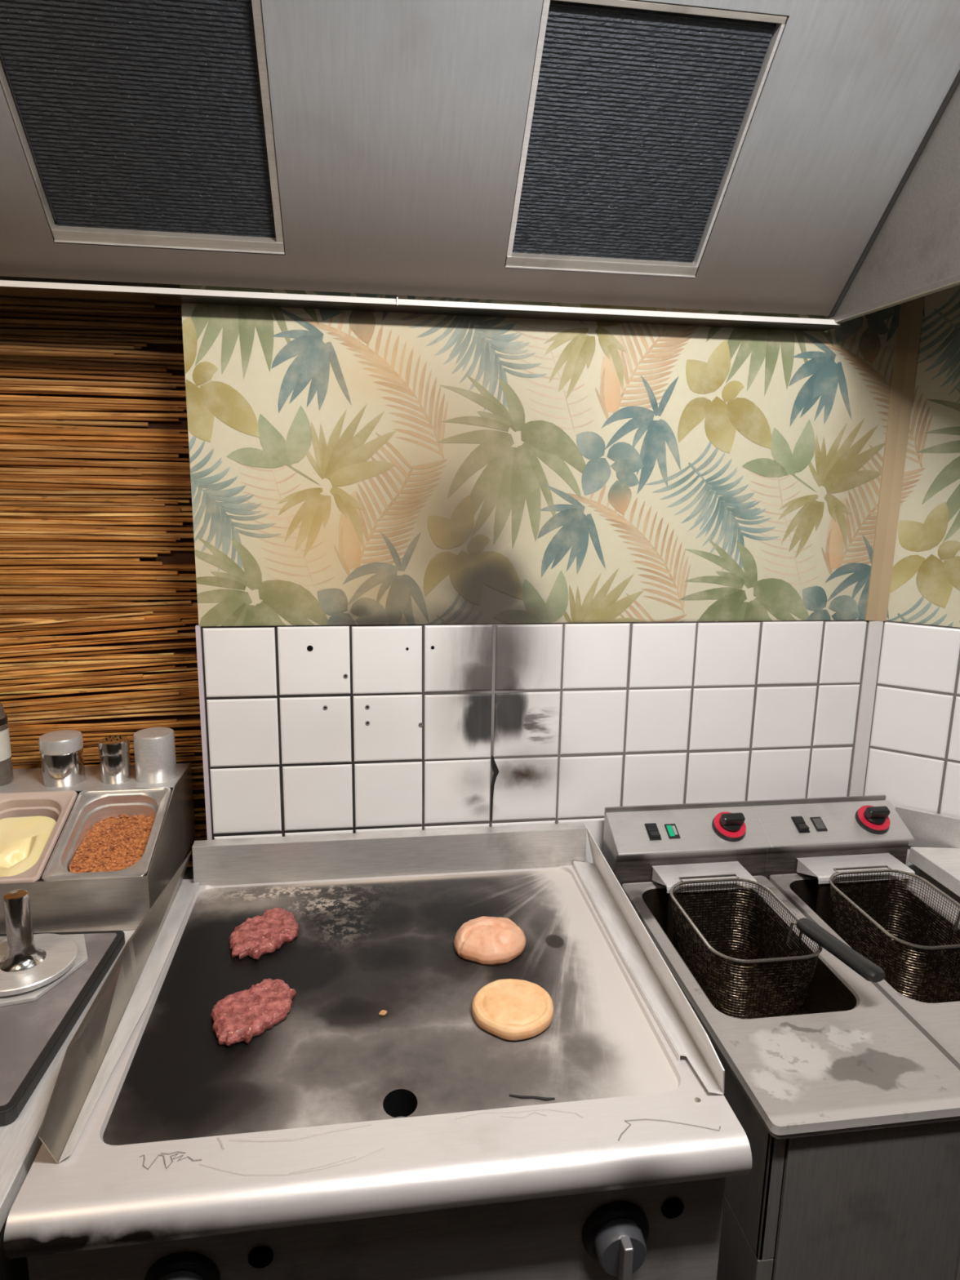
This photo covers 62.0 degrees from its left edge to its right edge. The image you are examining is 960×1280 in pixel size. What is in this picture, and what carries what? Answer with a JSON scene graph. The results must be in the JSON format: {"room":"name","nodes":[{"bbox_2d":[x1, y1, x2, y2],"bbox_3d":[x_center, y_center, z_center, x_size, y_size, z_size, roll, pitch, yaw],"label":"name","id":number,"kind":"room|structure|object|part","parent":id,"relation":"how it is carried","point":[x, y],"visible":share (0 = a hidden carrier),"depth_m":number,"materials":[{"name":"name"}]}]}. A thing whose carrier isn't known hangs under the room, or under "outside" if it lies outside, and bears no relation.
{"room":"restaurant kitchen","nodes":[
{"label":"restaurant kitchen","id":0,"kind":"room"},
{"bbox_2d":[40,747,85,787],"bbox_3d":[-0.885,0.266,1.696,0.080,0.072,0.080,-1,12,-8],"label":"cup","id":1,"kind":"object","parent":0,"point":[64,766],"depth_m":1.66,"materials":[{"name":"metal"}]},
{"bbox_2d":[0,80,193,879],"bbox_3d":[-1.390,-0.011,1.737,1.600,2.750,0.025,-1,12,-8],"label":"wall","id":2,"kind":"structure","parent":0,"point":[188,874],"depth_m":1.66,"materials":[{"name":"paint"}]},
{"bbox_2d":[0,294,207,868],"bbox_3d":[-1.114,-0.069,1.729,1.048,1.341,0.041,-1,12,-8],"label":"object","id":3,"kind":"object","parent":2,"relation":"attached to","point":[99,611],"visible":0.66,"depth_m":1.72,"materials":[{"name":"brown wood"}]},
{"bbox_2d":[180,15,900,879],"bbox_3d":[0.220,-0.008,1.850,1.620,2.750,0.262,-1,12,-8],"label":"wall","id":4,"kind":"structure","parent":0,"point":[452,571],"depth_m":1.67,"materials":[{"name":"paint"}]},
{"bbox_2d":[195,625,212,839],"bbox_3d":[-0.572,0.413,1.691,0.009,0.902,0.013,-1,12,-8],"label":"trim","id":5,"kind":"structure","parent":4,"relation":"attached to","point":[198,637],"depth_m":1.64,"materials":[{"name":"metal"}]},
{"bbox_2d":[0,0,959,331],"bbox_3d":[-0.309,-0.776,0.748,2.288,0.595,1.423,-1,12,-8],"label":"extractor hood","id":6,"kind":"object","parent":4,"relation":"attached to","point":[399,125],"visible":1,"depth_m":1.34,"materials":[{"name":"metal"}]},
{"bbox_2d":[0,0,284,254],"bbox_3d":[-0.515,-0.808,1.228,0.383,0.312,0.309,-1,12,-8],"label":"grease filter","id":7,"kind":"object","parent":6,"relation":"attached to","point":[148,123],"visible":0.99,"depth_m":1.23,"materials":[{"name":"black metal"}]},
{"bbox_3d":[-0.702,-0.808,1.196,0.003,0.286,0.286,-1,12,-8],"label":"rail","id":8,"kind":"part","parent":7,"relation":"part of","materials":[{"name":"silver metal"}]},
{"bbox_3d":[-0.536,-0.698,1.389,0.383,0.028,0.028,-1,12,-8],"label":"rail","id":9,"kind":"part","parent":7,"relation":"part of","materials":[{"name":"silver metal"}]},
{"bbox_3d":[-0.331,-0.812,1.249,0.012,0.286,0.286,-1,12,-8],"label":"rail","id":10,"kind":"part","parent":7,"relation":"part of","materials":[{"name":"silver metal"}]},
{"bbox_2d":[505,0,786,277],"bbox_3d":[0.251,-0.817,1.338,0.368,0.313,0.310,-1,12,-8],"label":"grease filter","id":11,"kind":"object","parent":6,"relation":"attached to","point":[639,114],"visible":1,"depth_m":1.31,"materials":[{"name":"grey metal"}]},
{"bbox_3d":[0.074,-0.817,1.307,0.009,0.287,0.287,-1,12,-8],"label":"rail","id":12,"kind":"part","parent":11,"relation":"part of","materials":[{"name":"metal"}]},
{"bbox_3d":[0.229,-0.707,1.500,0.368,0.028,0.028,-1,12,-8],"label":"rail","id":13,"kind":"part","parent":11,"relation":"part of","materials":[{"name":"silver metal"}]},
{"bbox_3d":[0.273,-0.929,1.169,0.368,0.020,0.020,-1,12,-8],"label":"rail","id":14,"kind":"part","parent":11,"relation":"part of","materials":[{"name":"silver metal"}]},
{"bbox_3d":[0.431,-0.822,1.358,0.005,0.287,0.287,-1,12,-8],"label":"rail","id":15,"kind":"part","parent":11,"relation":"part of","materials":[{"name":"metal"}]},
{"bbox_3d":[0.822,-0.792,0.901,0.004,0.582,1.400,-1,12,-8],"label":"panel","id":16,"kind":"part","parent":6,"relation":"part of","materials":[{"name":"metal"}]},
{"bbox_2d":[848,620,883,796],"bbox_3d":[0.888,0.396,1.895,0.031,0.900,0.011,3,12,9],"label":"trim","id":17,"kind":"structure","parent":4,"relation":"attached to","point":[874,633],"depth_m":1.84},
{"bbox_2d":[864,296,924,621],"bbox_3d":[0.900,-0.618,1.689,0.046,1.170,0.014,2,12,7],"label":"trim","id":18,"kind":"structure","parent":4,"relation":"attached to","point":[908,331],"depth_m":1.73,"materials":[{"name":"beige paint"}]},
{"bbox_2d":[862,284,959,875],"bbox_3d":[1.798,0.120,1.340,2.050,2.750,0.120,8,13,31],"label":"wall","id":19,"kind":"structure","parent":0,"point":[913,759],"depth_m":1.75,"materials":[{"name":"paint"}]},
{"bbox_3d":[0.368,1.712,0.543,4.900,0.100,4.000,-1,12,-8],"label":"floor","id":20,"kind":"structure","parent":0,"visible":0},
{"bbox_2d":[0,837,158,1279],"bbox_3d":[-1.123,1.006,1.396,1.006,0.900,1.025,-1,12,-8],"label":"prep table","id":21,"kind":"object","parent":20,"relation":"on","point":[20,1143],"visible":0.02,"depth_m":1.01,"materials":[{"name":"metal"}]},
{"bbox_2d":[0,930,124,1126],"bbox_3d":[-0.919,0.576,1.212,0.600,0.022,0.425,0,11,-5],"label":"tray","id":22,"kind":"object","parent":21,"relation":"on","point":[32,1033],"visible":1,"depth_m":1.19,"materials":[{"name":"grey plastic"}]},
{"bbox_2d":[0,933,88,1006],"bbox_3d":[-0.754,0.543,1.313,0.196,0.007,0.190,-1,12,-8],"label":"steel plate","id":23,"kind":"object","parent":22,"relation":"on","point":[79,939],"visible":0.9,"depth_m":1.27,"materials":[{"name":"silver metal"}]},
{"bbox_2d":[0,888,78,996],"bbox_3d":[-0.748,0.474,1.298,0.161,0.134,0.161,-1,12,-8],"label":"press","id":24,"kind":"object","parent":23,"relation":"on","point":[28,962],"visible":1,"depth_m":1.28,"materials":[{"name":"silver metal"}]},
{"bbox_3d":[-0.748,0.466,1.296,0.068,0.118,0.068,-1,12,-8],"label":"handle","id":25,"kind":"part","parent":24,"relation":"part of","materials":[{"name":"metal"}]},
{"bbox_2d":[0,763,195,933],"bbox_3d":[-0.973,0.410,1.612,0.680,0.185,0.402,-1,12,-8],"label":"station","id":26,"kind":"object","parent":21,"relation":"on","point":[113,904],"visible":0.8,"depth_m":1.47,"materials":[{"name":"metal"}]},
{"bbox_2d":[0,702,13,786],"bbox_3d":[-1.026,0.173,1.665,0.073,0.264,0.073,-1,12,-8],"label":"sauce bottle","id":27,"kind":"object","parent":26,"relation":"on","point":[6,776],"visible":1,"depth_m":1.67,"materials":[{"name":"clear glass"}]},
{"bbox_2d":[0,790,77,884],"bbox_3d":[-0.901,0.411,1.536,0.182,0.160,0.233,-1,12,-8],"label":"pan","id":28,"kind":"object","parent":26,"relation":"in","point":[57,806],"visible":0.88,"depth_m":1.62,"materials":[{"name":"metal"}]},
{"bbox_2d":[0,815,56,876],"bbox_3d":[-0.901,0.406,1.532,0.138,0.071,0.175,-1,12,-8],"label":"sauce","id":29,"kind":"object","parent":28,"relation":"in","point":[23,840],"visible":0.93,"depth_m":1.54,"materials":[{"name":"yellow food"}]},
{"bbox_2d":[38,729,85,787],"bbox_3d":[-0.885,0.250,1.693,0.083,0.104,0.083,-1,12,-8],"label":"spice shaker","id":30,"kind":"object","parent":26,"relation":"on","point":[61,752],"visible":1,"depth_m":1.66,"materials":[{"name":"metal"}]},
{"bbox_3d":[-0.884,0.215,1.686,0.083,0.033,0.083,-1,12,-8],"label":"lid","id":31,"kind":"part","parent":30,"relation":"part of","materials":[{"name":"metal"}]},
{"bbox_3d":[-0.946,0.489,1.426,0.676,0.106,0.002,-1,12,-8],"label":"panel","id":32,"kind":"part","parent":26,"relation":"part of","materials":[{"name":"metal"}]},
{"bbox_2d":[0,763,190,793],"bbox_3d":[-0.989,0.301,1.710,0.676,0.010,0.165,-1,12,-8],"label":"shelf","id":33,"kind":"object","parent":26,"relation":"attached to","point":[25,780],"depth_m":1.70,"materials":[{"name":"metal"}]},
{"bbox_2d":[41,786,171,881],"bbox_3d":[-0.718,0.409,1.562,0.182,0.160,0.233,-1,12,-8],"label":"pan","id":34,"kind":"object","parent":26,"relation":"in","point":[91,806],"visible":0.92,"depth_m":1.60,"materials":[{"name":"metal"}]},
{"bbox_2d":[68,813,154,872],"bbox_3d":[-0.719,0.399,1.571,0.136,0.040,0.198,-1,12,-8],"label":"onions","id":35,"kind":"object","parent":34,"relation":"in","point":[112,844],"visible":0.94,"depth_m":1.57,"materials":[{"name":"brown food"}]},
{"bbox_2d":[97,735,131,784],"bbox_3d":[-0.780,0.254,1.707,0.061,0.094,0.061,-1,12,-8],"label":"spice shaker","id":36,"kind":"object","parent":26,"relation":"on","point":[113,751],"visible":1,"depth_m":1.69,"materials":[{"name":"metal"}]},
{"bbox_3d":[-0.779,0.224,1.701,0.061,0.032,0.061,-1,12,-8],"label":"lid","id":37,"kind":"part","parent":36,"relation":"part of","materials":[{"name":"metal"}]},
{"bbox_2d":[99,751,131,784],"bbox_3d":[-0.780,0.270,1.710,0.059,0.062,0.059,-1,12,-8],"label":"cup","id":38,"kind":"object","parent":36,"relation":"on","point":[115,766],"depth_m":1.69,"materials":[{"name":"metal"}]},
{"bbox_2d":[133,727,177,783],"bbox_3d":[-0.700,0.248,1.723,0.082,0.102,0.082,-1,12,-8],"label":"spice shaker","id":39,"kind":"object","parent":26,"relation":"on","point":[154,748],"visible":1,"depth_m":1.69,"materials":[{"name":"metal"}]},
{"bbox_3d":[-0.699,0.199,1.713,0.075,0.001,0.075,-1,12,-8],"label":"lid","id":40,"kind":"part","parent":39,"relation":"part of","materials":[{"name":"metal"}]},
{"bbox_3d":[-0.638,0.406,1.660,0.002,0.185,0.402,-1,12,-8],"label":"panel","id":41,"kind":"part","parent":26,"relation":"part of","materials":[{"name":"metal"}]},
{"bbox_2d":[3,822,751,1279],"bbox_3d":[-0.149,0.973,1.419,0.908,0.986,0.802,-1,12,-8],"label":"griddle","id":42,"kind":"object","parent":20,"relation":"on","point":[345,1140],"visible":0.98,"depth_m":1.11,"materials":[{"name":"metal"}]},
{"bbox_3d":[-0.370,0.802,0.989,0.092,0.092,0.014,-1,12,-8],"label":"knob","id":43,"kind":"part","parent":42,"relation":"part of","materials":[{"name":"black plastic"}]},
{"bbox_2d":[210,977,296,1047],"bbox_3d":[-0.355,0.583,1.260,0.143,0.021,0.117,-8,15,-38],"label":"patty","id":44,"kind":"object","parent":42,"relation":"on","point":[244,1015],"visible":1,"depth_m":1.25,"materials":[{"name":"food"}]},
{"bbox_2d":[229,906,298,960],"bbox_3d":[-0.399,0.539,1.472,0.110,0.022,0.153,10,14,37],"label":"patty","id":45,"kind":"object","parent":42,"relation":"on","point":[256,937],"visible":1,"depth_m":1.46,"materials":[{"name":"food"}]},
{"bbox_2d":[378,1009,386,1015],"bbox_3d":[-0.154,0.592,1.270,0.013,0.004,0.010,-1,12,-8],"label":"crumb","id":46,"kind":"object","parent":42,"relation":"on","point":[383,1012],"visible":1,"depth_m":1.27,"materials":[{"name":"beige food"}]},
{"bbox_3d":[-0.145,0.573,1.380,0.776,0.001,0.658,-1,12,-8],"label":"cooking plate","id":47,"kind":"part","parent":42,"relation":"part of","materials":[{"name":"black metal"}]},
{"bbox_2d":[453,915,525,966],"bbox_3d":[0.019,0.537,1.449,0.133,0.047,0.122,-1,12,-8],"label":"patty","id":48,"kind":"object","parent":42,"relation":"on","point":[492,941],"visible":1,"depth_m":1.42,"materials":[{"name":"pink food"}]},
{"bbox_2d":[471,978,553,1041],"bbox_3d":[0.053,0.585,1.271,0.131,0.026,0.132,-1,12,-8],"label":"bun","id":49,"kind":"object","parent":42,"relation":"on","point":[513,1010],"visible":1,"depth_m":1.25,"materials":[{"name":"beige food"}]},
{"bbox_2d":[509,1093,555,1100],"bbox_3d":[0.072,0.630,1.101,0.063,0.004,0.005,2,11,5],"label":"scrap","id":50,"kind":"object","parent":42,"relation":"on","point":[510,1095],"visible":1,"depth_m":1.10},
{"bbox_3d":[0.182,0.795,1.068,0.092,0.092,0.014,-1,12,-8],"label":"knob","id":51,"kind":"part","parent":42,"relation":"part of","materials":[{"name":"black plastic"}]},
{"bbox_2d":[602,795,959,1279],"bbox_3d":[0.656,0.939,1.540,0.677,1.030,0.781,-1,12,-8],"label":"fryer","id":52,"kind":"object","parent":20,"relation":"on","point":[847,1107],"visible":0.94,"depth_m":1.22,"materials":[{"name":"metal"}]},
{"bbox_2d":[644,822,661,840],"bbox_3d":[0.372,0.412,1.719,0.026,0.023,0.040,-1,12,-8],"label":"switch","id":53,"kind":"object","parent":52,"relation":"attached to","point":[652,830],"depth_m":1.72,"materials":[{"name":"black plastic"}]},
{"bbox_2d":[664,823,679,839],"bbox_3d":[0.415,0.413,1.725,0.025,0.019,0.034,-1,12,-8],"label":"lamp","id":54,"kind":"object","parent":52,"relation":"attached to","point":[672,831],"depth_m":1.72,"materials":[{"name":"teal plastic"}]},
{"bbox_3d":[0.450,0.452,1.747,0.340,0.136,0.108,-1,12,-8],"label":"control panel","id":55,"kind":"part","parent":52,"relation":"part of","materials":[{"name":"metal"}]},
{"bbox_3d":[0.482,0.647,1.513,0.250,0.166,0.420,-1,12,-8],"label":"tank","id":56,"kind":"part","parent":52,"relation":"part of","materials":[{"name":"metal"}]},
{"bbox_2d":[669,874,885,1018],"bbox_3d":[0.504,0.577,1.455,0.235,0.180,0.391,-1,12,-8],"label":"basket","id":57,"kind":"object","parent":52,"relation":"in","point":[862,966],"visible":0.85,"depth_m":1.46,"materials":[{"name":"metal"}]},
{"bbox_3d":[0.605,0.522,1.351,0.036,0.029,0.181,-3,12,-18],"label":"handle","id":58,"kind":"part","parent":57,"relation":"part of","materials":[{"name":"black plastic"}]},
{"bbox_2d":[791,816,809,832],"bbox_3d":[0.709,0.408,1.767,0.026,0.023,0.040,-1,12,-8],"label":"switch","id":59,"kind":"object","parent":52,"relation":"attached to","point":[798,824],"depth_m":1.76,"materials":[{"name":"black plastic"}]},
{"bbox_2d":[809,817,827,831],"bbox_3d":[0.752,0.408,1.773,0.025,0.019,0.034,-1,12,-8],"label":"lamp","id":60,"kind":"object","parent":52,"relation":"attached to","point":[816,824],"depth_m":1.77,"materials":[{"name":"black plastic"}]},
{"bbox_3d":[0.785,0.448,1.795,0.337,0.136,0.108,-1,12,-8],"label":"control panel","id":61,"kind":"part","parent":52,"relation":"part of","materials":[{"name":"metal"}]},
{"bbox_3d":[0.555,1.014,1.171,0.286,0.706,0.005,-1,12,-8],"label":"door","id":62,"kind":"part","parent":52,"relation":"part of","materials":[{"name":"metal"}]},
{"bbox_3d":[0.806,0.643,1.560,0.250,0.166,0.420,-1,12,-8],"label":"tank","id":63,"kind":"part","parent":52,"relation":"part of","materials":[{"name":"metal"}]},
{"bbox_2d":[828,865,959,1003],"bbox_3d":[0.838,0.572,1.503,0.235,0.180,0.391,-1,12,-8],"label":"basket","id":64,"kind":"object","parent":52,"relation":"in","point":[945,948],"visible":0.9,"depth_m":1.56,"materials":[{"name":"metal"}]},
{"bbox_3d":[0.850,1.010,1.214,0.302,0.706,0.005,-1,12,-8],"label":"door","id":65,"kind":"part","parent":52,"relation":"part of","materials":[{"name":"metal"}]},
{"bbox_2d":[895,804,959,903],"bbox_3d":[1.337,0.929,1.704,0.709,1.006,0.594,-1,12,-8],"label":"countertop","id":66,"kind":"structure","parent":20,"relation":"on","point":[935,851],"depth_m":1.78,"materials":[{"name":"metal"}]}
]}

